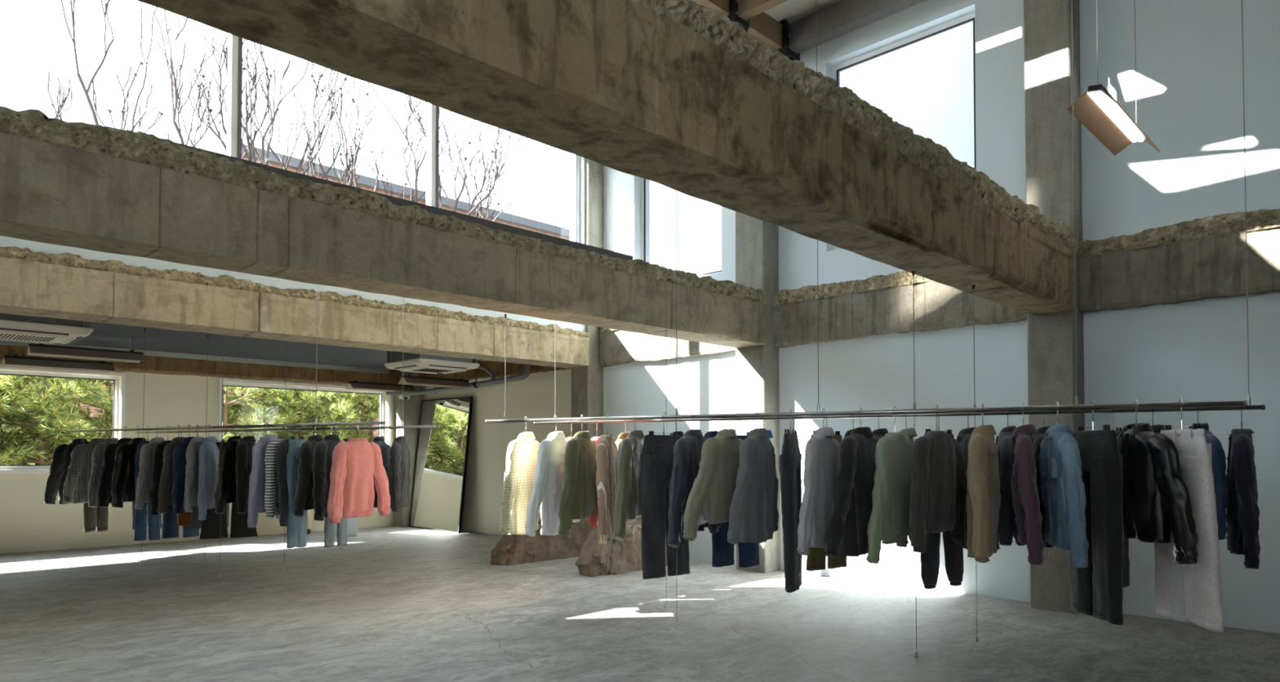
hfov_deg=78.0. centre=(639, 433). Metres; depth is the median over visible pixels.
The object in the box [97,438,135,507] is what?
jacket
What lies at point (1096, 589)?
trousers
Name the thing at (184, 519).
trousers
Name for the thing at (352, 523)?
plinth
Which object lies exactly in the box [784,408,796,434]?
clothes hanger
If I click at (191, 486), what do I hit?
shirt
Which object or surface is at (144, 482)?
shirt
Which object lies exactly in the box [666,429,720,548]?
jacket
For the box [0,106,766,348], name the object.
concrete beam
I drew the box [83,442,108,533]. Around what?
trousers
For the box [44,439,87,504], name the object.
jacket
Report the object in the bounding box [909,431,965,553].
jacket
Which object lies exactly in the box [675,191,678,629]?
cable
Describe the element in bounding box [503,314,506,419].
cable
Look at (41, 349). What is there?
pendant lamp
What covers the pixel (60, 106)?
bare shrub
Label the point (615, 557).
block
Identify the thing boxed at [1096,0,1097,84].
cable
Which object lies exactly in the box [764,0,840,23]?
ceiling
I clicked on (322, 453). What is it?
jacket
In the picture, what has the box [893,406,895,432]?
clothes hanger
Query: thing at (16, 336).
grille
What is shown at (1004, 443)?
jacket
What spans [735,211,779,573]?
concrete column
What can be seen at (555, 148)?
cable
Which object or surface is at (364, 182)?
brick building
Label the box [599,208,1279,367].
beam
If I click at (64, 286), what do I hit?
concrete beam
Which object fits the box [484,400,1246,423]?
rail
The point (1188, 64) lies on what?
wall
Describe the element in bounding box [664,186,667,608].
cable
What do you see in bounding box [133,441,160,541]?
jeans
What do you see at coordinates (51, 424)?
pine tree
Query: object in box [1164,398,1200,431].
clothes hanger
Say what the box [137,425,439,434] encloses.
rail
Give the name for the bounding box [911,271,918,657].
cable
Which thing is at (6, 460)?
pine tree
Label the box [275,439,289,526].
sweater
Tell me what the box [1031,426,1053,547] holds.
jacket
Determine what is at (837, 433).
clothes hanger
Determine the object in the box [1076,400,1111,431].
clothes hanger
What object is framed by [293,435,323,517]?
jacket
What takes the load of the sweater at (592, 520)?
hanging from the clothes hanger
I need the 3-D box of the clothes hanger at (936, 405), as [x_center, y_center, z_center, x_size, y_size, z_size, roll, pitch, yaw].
[2.006,-0.051,5.339,0.010,0.287,0.413,-1,-2,45]
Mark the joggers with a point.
(953, 553)
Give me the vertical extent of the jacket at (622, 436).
0.888 m
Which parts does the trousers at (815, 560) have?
leg, leg, hip panel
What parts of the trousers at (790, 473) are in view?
hip panel, leg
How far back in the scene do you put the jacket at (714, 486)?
5.81 m
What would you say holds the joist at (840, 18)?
attached to the wall
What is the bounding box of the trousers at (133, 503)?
[132,502,161,529]
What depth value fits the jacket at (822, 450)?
5.46 m
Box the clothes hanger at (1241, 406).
[1240,406,1242,429]
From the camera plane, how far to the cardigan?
6.28 m
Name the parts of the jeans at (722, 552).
leg, leg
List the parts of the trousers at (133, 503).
leg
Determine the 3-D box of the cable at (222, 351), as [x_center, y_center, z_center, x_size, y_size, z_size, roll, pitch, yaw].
[-4.662,0.150,8.801,0.027,2.900,0.028,0,-1,-3]
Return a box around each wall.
[0,152,585,332]
[0,363,394,554]
[421,0,1279,634]
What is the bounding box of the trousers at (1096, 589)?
[1069,430,1124,625]
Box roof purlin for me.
[693,0,782,48]
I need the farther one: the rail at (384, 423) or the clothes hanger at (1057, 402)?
the rail at (384, 423)
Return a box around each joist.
[726,0,786,31]
[777,0,926,60]
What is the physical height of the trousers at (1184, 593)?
1.145 m
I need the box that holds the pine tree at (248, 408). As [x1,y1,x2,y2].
[223,386,308,439]
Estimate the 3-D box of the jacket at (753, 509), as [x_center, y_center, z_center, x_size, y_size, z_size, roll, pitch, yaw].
[0.852,0.387,5.894,0.169,0.858,0.986,-1,-2,30]
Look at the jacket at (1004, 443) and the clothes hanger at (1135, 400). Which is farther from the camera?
the jacket at (1004, 443)
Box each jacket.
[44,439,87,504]
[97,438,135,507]
[111,437,146,508]
[157,437,184,514]
[171,436,198,514]
[213,435,248,514]
[235,435,256,514]
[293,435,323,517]
[311,434,341,521]
[372,436,391,507]
[388,436,410,512]
[558,431,598,539]
[613,430,644,541]
[615,431,641,523]
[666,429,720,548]
[682,428,743,541]
[726,428,778,544]
[796,426,839,555]
[823,426,881,559]
[840,429,853,444]
[866,432,912,564]
[871,428,888,441]
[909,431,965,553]
[955,427,999,551]
[966,425,1000,563]
[995,426,1016,546]
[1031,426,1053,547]
[1115,422,1198,564]
[1139,424,1164,542]
[1188,422,1228,540]
[1226,429,1260,569]
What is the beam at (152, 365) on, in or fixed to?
attached to the wall at (28, 524)
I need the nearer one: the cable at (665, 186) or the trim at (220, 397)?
the cable at (665, 186)
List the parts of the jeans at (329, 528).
leg, leg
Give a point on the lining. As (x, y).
(110, 335)
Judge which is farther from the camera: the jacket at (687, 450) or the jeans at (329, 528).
the jeans at (329, 528)
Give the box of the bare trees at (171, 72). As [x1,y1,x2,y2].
[151,9,355,174]
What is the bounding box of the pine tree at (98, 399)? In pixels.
[73,379,113,440]
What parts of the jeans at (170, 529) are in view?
leg, leg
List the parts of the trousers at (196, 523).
leg, leg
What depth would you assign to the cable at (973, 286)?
5.87 m
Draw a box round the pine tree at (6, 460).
[0,374,56,465]
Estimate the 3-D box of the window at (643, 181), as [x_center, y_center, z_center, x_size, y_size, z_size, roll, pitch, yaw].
[0.596,-3.099,10.682,1.570,2.160,0.076,-1,-2,45]
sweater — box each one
[149,440,173,515]
[264,439,281,519]
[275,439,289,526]
[327,438,390,523]
[564,437,573,523]
[586,436,599,528]
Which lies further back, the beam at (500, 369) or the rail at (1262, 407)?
the beam at (500, 369)
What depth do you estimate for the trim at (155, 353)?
12.47 m
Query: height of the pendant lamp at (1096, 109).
0.178 m
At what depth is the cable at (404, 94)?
8.54 m
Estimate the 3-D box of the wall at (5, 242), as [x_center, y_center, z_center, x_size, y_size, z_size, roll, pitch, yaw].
[-4.825,-3.281,7.503,0.300,3.500,11.800,-1,-2,45]
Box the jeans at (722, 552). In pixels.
[711,435,759,568]
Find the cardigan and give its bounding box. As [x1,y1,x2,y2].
[595,435,617,544]
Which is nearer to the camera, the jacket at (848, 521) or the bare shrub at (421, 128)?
the jacket at (848, 521)
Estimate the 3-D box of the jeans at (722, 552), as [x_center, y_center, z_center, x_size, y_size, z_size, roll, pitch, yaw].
[0.820,0.581,6.764,0.504,1.131,0.127,1,-2,-33]
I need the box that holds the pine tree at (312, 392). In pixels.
[240,391,342,441]
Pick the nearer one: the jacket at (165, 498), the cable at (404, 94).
the cable at (404, 94)
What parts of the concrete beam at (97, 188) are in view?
plate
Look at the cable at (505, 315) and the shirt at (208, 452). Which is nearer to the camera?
the cable at (505, 315)
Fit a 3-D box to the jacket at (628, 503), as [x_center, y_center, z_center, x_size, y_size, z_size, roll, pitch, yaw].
[-0.058,0.391,6.392,0.183,0.844,1.172,0,-1,15]
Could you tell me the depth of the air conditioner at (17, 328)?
8.02 m
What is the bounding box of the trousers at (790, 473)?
[779,433,802,593]
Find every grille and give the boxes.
[0,332,57,342]
[408,367,455,373]
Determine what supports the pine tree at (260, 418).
on the ground
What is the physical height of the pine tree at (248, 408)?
4.921 m
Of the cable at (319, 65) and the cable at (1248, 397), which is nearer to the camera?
the cable at (1248, 397)
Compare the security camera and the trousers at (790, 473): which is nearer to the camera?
the trousers at (790, 473)
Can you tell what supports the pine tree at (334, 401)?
on the ground
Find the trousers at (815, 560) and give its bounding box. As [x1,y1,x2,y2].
[805,435,846,571]
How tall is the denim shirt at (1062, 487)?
0.858 m
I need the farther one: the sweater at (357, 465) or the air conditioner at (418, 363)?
the air conditioner at (418, 363)
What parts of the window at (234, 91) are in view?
frame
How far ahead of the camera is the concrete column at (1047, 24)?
6.99 m
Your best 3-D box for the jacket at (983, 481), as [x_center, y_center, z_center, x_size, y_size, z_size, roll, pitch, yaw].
[2.227,0.366,5.145,0.209,0.852,1.040,-1,-2,31]
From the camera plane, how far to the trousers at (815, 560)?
6.28 m
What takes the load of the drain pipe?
attached to the ceiling
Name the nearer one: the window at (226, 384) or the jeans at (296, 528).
the jeans at (296, 528)
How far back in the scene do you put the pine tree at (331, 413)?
15.65 m
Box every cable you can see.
[139,328,146,567]
[203,335,208,561]
[218,351,222,577]
[282,341,286,569]
[315,65,319,423]
[401,93,404,426]
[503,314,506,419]
[554,147,555,417]
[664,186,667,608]
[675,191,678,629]
[816,8,819,412]
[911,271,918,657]
[972,284,978,642]
[1071,0,1078,405]
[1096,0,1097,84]
[1133,0,1136,118]
[1241,0,1250,405]
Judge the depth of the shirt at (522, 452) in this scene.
6.72 m
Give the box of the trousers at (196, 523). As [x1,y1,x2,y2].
[190,503,229,528]
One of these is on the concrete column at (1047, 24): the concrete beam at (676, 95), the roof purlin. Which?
the concrete beam at (676, 95)
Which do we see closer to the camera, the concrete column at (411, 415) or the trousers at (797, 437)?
the trousers at (797, 437)
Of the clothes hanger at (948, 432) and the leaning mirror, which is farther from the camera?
the leaning mirror
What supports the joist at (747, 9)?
attached to the wall
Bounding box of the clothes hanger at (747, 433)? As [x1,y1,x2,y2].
[733,417,748,435]
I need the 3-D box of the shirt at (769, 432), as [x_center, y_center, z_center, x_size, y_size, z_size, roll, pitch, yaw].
[1.042,0.393,6.648,0.161,0.852,0.900,0,-1,19]
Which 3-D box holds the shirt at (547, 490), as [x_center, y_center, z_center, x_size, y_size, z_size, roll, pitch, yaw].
[-0.747,0.426,6.776,0.173,0.895,1.050,0,-1,16]
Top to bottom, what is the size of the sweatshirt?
0.956 m
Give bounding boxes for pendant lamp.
[2,354,115,373]
[26,343,145,363]
[345,380,414,391]
[397,374,470,388]
[1066,84,1160,155]
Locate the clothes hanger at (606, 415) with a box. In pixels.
[606,414,608,435]
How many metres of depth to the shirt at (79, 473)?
9.90 m
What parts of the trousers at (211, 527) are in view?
leg, leg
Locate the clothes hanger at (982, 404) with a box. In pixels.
[982,404,983,426]
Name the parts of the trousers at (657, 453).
leg, hip panel, leg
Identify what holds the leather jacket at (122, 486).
hanging from the clothes hanger
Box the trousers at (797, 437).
[797,436,801,470]
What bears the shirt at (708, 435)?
hanging from the clothes hanger
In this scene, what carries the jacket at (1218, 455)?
hanging from the clothes hanger
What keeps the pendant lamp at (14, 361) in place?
hanging from the cable
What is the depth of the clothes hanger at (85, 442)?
10.03 m
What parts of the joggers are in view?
leg, leg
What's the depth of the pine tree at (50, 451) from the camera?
13.39 m
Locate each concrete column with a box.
[393,371,421,527]
[571,158,603,520]
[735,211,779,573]
[1023,0,1084,614]
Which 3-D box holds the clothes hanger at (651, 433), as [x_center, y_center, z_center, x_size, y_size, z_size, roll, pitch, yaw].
[0.193,-0.057,6.340,0.030,0.228,0.380,-1,-2,43]
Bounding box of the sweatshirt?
[247,434,279,528]
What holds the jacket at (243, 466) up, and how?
hanging from the clothes hanger
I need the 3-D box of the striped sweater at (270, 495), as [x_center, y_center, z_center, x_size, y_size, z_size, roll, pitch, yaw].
[-3.800,0.461,8.295,0.165,0.803,0.888,0,-1,-10]
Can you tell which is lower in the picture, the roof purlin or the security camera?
the security camera
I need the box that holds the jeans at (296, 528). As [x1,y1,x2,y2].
[286,439,307,548]
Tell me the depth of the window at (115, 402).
11.46 m
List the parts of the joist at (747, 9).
joist bracket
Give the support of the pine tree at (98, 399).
on the ground
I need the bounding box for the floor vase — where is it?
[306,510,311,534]
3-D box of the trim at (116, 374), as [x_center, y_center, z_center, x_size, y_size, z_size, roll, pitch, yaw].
[-9.554,-0.214,9.955,0.025,1.480,5.250,-1,-2,45]
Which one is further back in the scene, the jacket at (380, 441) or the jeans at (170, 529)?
the jeans at (170, 529)
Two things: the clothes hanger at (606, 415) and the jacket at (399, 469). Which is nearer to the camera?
the clothes hanger at (606, 415)
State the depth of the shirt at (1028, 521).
4.78 m
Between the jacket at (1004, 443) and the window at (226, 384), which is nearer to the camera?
the jacket at (1004, 443)
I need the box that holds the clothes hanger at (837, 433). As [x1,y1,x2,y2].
[812,415,839,435]
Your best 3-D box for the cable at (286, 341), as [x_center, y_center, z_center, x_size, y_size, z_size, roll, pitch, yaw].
[-4.227,0.164,9.413,0.027,2.900,0.028,0,-1,-3]
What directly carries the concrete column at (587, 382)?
on the floor
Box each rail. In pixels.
[66,421,386,432]
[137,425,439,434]
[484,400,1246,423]
[533,404,1265,425]
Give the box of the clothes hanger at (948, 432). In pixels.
[924,413,952,434]
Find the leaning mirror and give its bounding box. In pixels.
[408,396,472,533]
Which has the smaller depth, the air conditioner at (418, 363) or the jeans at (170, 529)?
the jeans at (170, 529)
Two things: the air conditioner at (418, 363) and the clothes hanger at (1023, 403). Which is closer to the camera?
the clothes hanger at (1023, 403)
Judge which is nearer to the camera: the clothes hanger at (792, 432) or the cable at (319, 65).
the clothes hanger at (792, 432)
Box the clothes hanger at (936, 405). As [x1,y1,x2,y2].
[934,404,938,431]
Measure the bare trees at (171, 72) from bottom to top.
5.319 m
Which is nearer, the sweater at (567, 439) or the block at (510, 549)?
the sweater at (567, 439)
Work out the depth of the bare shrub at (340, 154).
14.48 m
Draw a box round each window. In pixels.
[0,369,118,470]
[222,382,384,439]
[226,32,579,242]
[640,177,721,277]
[831,12,976,250]
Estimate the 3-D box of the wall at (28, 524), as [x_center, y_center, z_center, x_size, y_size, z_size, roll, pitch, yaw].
[-8.697,0.000,11.037,0.280,3.300,12.100,-1,-2,45]
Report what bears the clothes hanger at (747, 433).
hanging from the rail at (1241, 403)
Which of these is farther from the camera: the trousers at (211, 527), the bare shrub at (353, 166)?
the bare shrub at (353, 166)
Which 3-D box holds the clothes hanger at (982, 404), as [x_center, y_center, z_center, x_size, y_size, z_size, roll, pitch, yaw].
[2.256,-0.054,5.201,0.010,0.287,0.413,-1,-2,31]
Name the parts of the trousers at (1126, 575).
leg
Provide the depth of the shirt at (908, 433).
6.01 m
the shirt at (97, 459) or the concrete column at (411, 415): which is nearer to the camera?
the shirt at (97, 459)
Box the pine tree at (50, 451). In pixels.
[0,377,84,465]
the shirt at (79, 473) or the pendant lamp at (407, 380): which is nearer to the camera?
the shirt at (79, 473)
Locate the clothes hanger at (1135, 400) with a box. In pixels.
[1133,400,1138,426]
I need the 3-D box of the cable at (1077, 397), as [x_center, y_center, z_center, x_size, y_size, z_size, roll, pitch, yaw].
[2.732,-2.406,4.992,0.024,4.462,0.023,-1,-2,45]
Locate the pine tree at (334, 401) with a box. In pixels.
[318,391,380,442]
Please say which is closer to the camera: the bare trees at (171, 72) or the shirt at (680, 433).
the shirt at (680, 433)
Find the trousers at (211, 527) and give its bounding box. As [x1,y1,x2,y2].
[199,442,257,539]
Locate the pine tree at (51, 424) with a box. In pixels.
[0,374,112,465]
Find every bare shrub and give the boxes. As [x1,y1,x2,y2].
[47,0,222,146]
[188,32,346,178]
[225,44,376,188]
[310,71,527,215]
[328,100,426,202]
[418,111,519,222]
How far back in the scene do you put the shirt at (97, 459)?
9.62 m
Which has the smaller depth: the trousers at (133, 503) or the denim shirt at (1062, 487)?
the denim shirt at (1062, 487)
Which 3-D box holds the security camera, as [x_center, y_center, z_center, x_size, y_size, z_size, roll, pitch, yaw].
[-4.346,-0.696,14.607,0.165,0.125,0.170,-1,-2,45]
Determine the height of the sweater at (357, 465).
0.803 m
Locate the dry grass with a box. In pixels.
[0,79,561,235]
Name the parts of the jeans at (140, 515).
hip panel, leg, leg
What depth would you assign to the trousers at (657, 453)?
6.19 m
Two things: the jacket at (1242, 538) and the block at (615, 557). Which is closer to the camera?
the jacket at (1242, 538)
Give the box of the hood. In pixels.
[266,434,279,444]
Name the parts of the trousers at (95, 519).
leg, leg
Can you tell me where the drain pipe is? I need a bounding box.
[386,364,530,395]
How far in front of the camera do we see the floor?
6.39 m
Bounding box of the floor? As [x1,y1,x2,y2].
[0,526,1279,681]
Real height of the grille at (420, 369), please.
0.012 m
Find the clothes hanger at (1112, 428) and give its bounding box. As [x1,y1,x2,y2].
[1110,409,1121,432]
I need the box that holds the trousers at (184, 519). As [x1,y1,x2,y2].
[177,509,191,526]
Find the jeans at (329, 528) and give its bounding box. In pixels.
[324,441,347,547]
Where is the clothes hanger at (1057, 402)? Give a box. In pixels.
[1056,401,1058,425]
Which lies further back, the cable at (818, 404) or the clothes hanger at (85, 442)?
the clothes hanger at (85, 442)
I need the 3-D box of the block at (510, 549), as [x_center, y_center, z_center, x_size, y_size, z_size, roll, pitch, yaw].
[-1.184,1.379,10.339,0.408,0.511,1.710,-1,-2,45]
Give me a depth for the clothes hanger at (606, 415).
6.59 m
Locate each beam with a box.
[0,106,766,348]
[0,246,589,368]
[0,344,402,386]
[137,0,1079,314]
[418,359,571,381]
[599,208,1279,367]
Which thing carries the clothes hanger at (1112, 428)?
hanging from the rail at (1262, 407)
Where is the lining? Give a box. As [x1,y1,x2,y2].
[54,321,392,369]
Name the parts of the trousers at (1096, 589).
leg, hip panel, leg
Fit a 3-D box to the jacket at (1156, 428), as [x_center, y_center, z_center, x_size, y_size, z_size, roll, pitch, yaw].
[3.456,0.325,5.324,0.196,0.771,0.849,-1,-2,35]
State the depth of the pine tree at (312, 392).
17.68 m
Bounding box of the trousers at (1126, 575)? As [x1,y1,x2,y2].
[1115,431,1129,587]
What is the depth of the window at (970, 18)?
8.35 m
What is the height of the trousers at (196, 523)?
1.093 m
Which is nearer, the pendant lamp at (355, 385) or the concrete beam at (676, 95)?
the concrete beam at (676, 95)
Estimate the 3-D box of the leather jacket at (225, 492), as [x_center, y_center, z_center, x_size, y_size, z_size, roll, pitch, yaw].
[-4.458,0.441,8.675,0.182,0.831,0.855,0,-1,-6]
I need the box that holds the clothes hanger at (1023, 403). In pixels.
[1022,403,1023,425]
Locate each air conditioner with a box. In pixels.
[0,313,93,344]
[384,351,479,373]
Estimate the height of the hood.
0.220 m
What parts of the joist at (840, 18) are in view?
joist bracket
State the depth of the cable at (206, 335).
10.15 m
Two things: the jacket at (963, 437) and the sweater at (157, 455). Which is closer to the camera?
the jacket at (963, 437)
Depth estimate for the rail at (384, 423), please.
8.62 m
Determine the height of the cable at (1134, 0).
2.435 m
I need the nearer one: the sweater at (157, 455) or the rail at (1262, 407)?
the rail at (1262, 407)
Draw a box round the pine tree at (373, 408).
[302,391,380,442]
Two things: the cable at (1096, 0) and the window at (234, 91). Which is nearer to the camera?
the cable at (1096, 0)
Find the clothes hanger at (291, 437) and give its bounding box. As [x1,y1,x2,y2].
[290,422,303,439]
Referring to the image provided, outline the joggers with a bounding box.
[920,433,964,589]
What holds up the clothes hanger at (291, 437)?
hanging from the rail at (384, 423)
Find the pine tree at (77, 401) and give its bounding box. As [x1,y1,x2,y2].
[15,378,113,465]
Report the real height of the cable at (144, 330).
2.900 m
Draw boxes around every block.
[490,518,595,565]
[575,524,667,577]
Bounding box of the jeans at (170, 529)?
[161,508,199,538]
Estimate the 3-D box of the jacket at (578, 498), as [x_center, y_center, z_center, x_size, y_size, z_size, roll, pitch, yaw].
[-0.517,0.406,6.647,0.191,0.861,1.102,0,-1,13]
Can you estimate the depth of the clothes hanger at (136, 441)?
9.42 m
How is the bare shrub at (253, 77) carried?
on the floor
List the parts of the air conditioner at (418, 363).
panel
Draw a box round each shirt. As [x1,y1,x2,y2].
[62,438,105,504]
[88,438,118,507]
[134,437,164,509]
[182,436,204,512]
[197,436,218,520]
[497,431,542,535]
[524,431,580,537]
[669,431,684,436]
[697,431,718,531]
[765,430,773,439]
[896,428,917,547]
[1010,424,1044,565]
[1039,423,1088,568]
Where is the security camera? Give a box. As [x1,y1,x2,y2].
[398,395,409,399]
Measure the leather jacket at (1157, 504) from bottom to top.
0.817 m
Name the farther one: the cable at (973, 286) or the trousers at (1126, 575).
the cable at (973, 286)
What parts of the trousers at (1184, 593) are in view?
leg, hip panel, leg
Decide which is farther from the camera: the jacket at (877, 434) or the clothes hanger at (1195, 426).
the jacket at (877, 434)
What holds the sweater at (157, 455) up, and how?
hanging from the clothes hanger
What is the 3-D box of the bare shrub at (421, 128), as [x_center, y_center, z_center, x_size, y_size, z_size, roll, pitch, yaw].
[-4.162,-4.289,14.853,3.118,5.319,2.826,-1,-2,41]
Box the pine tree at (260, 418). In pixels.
[222,386,300,444]
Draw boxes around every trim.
[0,340,389,373]
[0,365,125,474]
[217,377,391,447]
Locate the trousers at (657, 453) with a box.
[640,435,689,579]
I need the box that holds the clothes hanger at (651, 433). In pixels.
[648,412,679,435]
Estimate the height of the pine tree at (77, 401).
4.820 m
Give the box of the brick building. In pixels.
[1,144,569,458]
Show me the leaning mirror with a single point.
(442, 453)
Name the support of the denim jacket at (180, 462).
hanging from the clothes hanger
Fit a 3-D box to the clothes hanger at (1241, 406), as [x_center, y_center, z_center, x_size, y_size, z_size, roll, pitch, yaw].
[3.883,-0.063,5.100,0.010,0.287,0.413,-1,-2,37]
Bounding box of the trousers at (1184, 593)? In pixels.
[1154,428,1224,632]
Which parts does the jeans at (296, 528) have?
leg, hip panel, leg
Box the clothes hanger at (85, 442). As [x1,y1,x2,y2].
[83,427,98,444]
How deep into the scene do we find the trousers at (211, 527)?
9.83 m
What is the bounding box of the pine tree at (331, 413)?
[237,387,369,441]
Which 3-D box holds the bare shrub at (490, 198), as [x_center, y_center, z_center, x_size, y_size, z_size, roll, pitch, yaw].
[-3.246,-4.059,15.255,1.790,4.884,2.344,0,-1,15]
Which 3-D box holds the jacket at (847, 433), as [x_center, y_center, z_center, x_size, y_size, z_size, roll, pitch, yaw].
[1.705,0.381,6.291,0.199,0.842,0.921,-1,-1,27]
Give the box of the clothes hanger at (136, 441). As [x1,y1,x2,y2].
[133,426,150,444]

